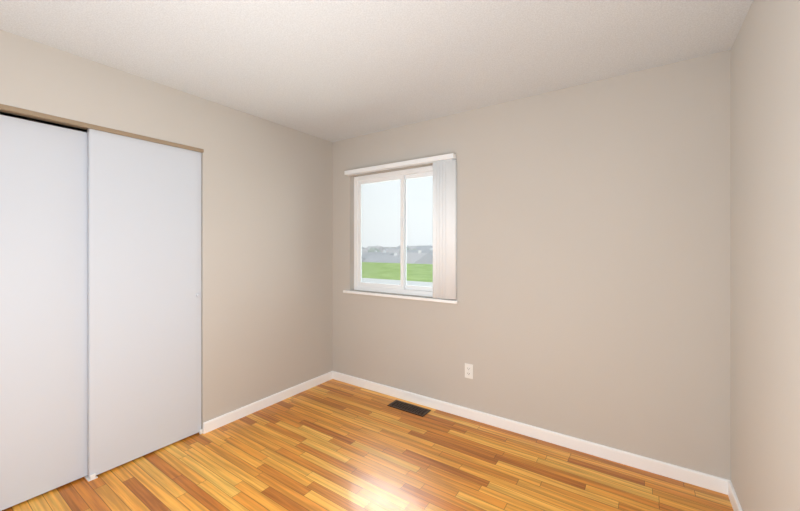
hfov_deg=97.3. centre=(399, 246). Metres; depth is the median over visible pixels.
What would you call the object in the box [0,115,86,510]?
closet door
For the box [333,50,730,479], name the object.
wall
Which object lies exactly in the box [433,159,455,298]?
vane
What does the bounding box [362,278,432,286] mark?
strip
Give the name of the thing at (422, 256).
house
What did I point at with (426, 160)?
rail
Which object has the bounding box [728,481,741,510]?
baseboard
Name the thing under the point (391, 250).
house
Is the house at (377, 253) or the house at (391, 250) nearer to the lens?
the house at (377, 253)
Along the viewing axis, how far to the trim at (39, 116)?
2.01 m
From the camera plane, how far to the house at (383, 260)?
86.30 m
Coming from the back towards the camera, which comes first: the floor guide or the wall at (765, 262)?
the floor guide
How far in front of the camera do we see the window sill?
3.11 m
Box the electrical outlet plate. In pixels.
[465,363,472,378]
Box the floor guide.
[84,473,97,481]
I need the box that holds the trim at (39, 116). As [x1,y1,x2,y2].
[0,104,203,152]
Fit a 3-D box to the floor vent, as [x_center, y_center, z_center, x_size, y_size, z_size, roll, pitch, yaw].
[0.074,1.355,2.965,0.355,0.006,0.135,0,0,34]
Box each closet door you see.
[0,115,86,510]
[87,128,200,477]
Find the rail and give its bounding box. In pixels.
[344,153,455,175]
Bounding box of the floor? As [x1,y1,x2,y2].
[2,379,732,510]
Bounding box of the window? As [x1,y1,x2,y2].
[354,162,456,298]
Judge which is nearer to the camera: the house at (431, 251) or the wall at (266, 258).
the wall at (266, 258)
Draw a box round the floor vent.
[387,400,430,416]
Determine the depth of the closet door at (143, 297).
2.26 m
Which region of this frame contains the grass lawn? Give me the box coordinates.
[362,262,432,281]
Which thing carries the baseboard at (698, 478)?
attached to the wall at (593, 299)
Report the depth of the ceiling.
1.89 m
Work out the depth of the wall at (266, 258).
2.80 m
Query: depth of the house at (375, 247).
165.11 m
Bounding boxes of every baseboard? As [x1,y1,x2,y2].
[203,371,332,433]
[332,371,730,494]
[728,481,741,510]
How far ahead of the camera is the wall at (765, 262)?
1.38 m
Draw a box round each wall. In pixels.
[0,30,332,428]
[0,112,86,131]
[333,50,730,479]
[731,0,799,510]
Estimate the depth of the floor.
2.12 m
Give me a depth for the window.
3.29 m
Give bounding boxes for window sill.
[343,290,457,303]
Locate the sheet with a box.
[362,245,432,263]
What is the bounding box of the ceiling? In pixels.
[0,0,752,141]
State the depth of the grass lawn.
38.19 m
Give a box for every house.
[362,250,393,258]
[363,253,399,262]
[365,246,384,250]
[381,249,399,254]
[399,250,432,263]
[407,248,432,255]
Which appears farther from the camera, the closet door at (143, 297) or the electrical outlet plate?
the electrical outlet plate
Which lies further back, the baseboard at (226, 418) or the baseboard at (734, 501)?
the baseboard at (226, 418)

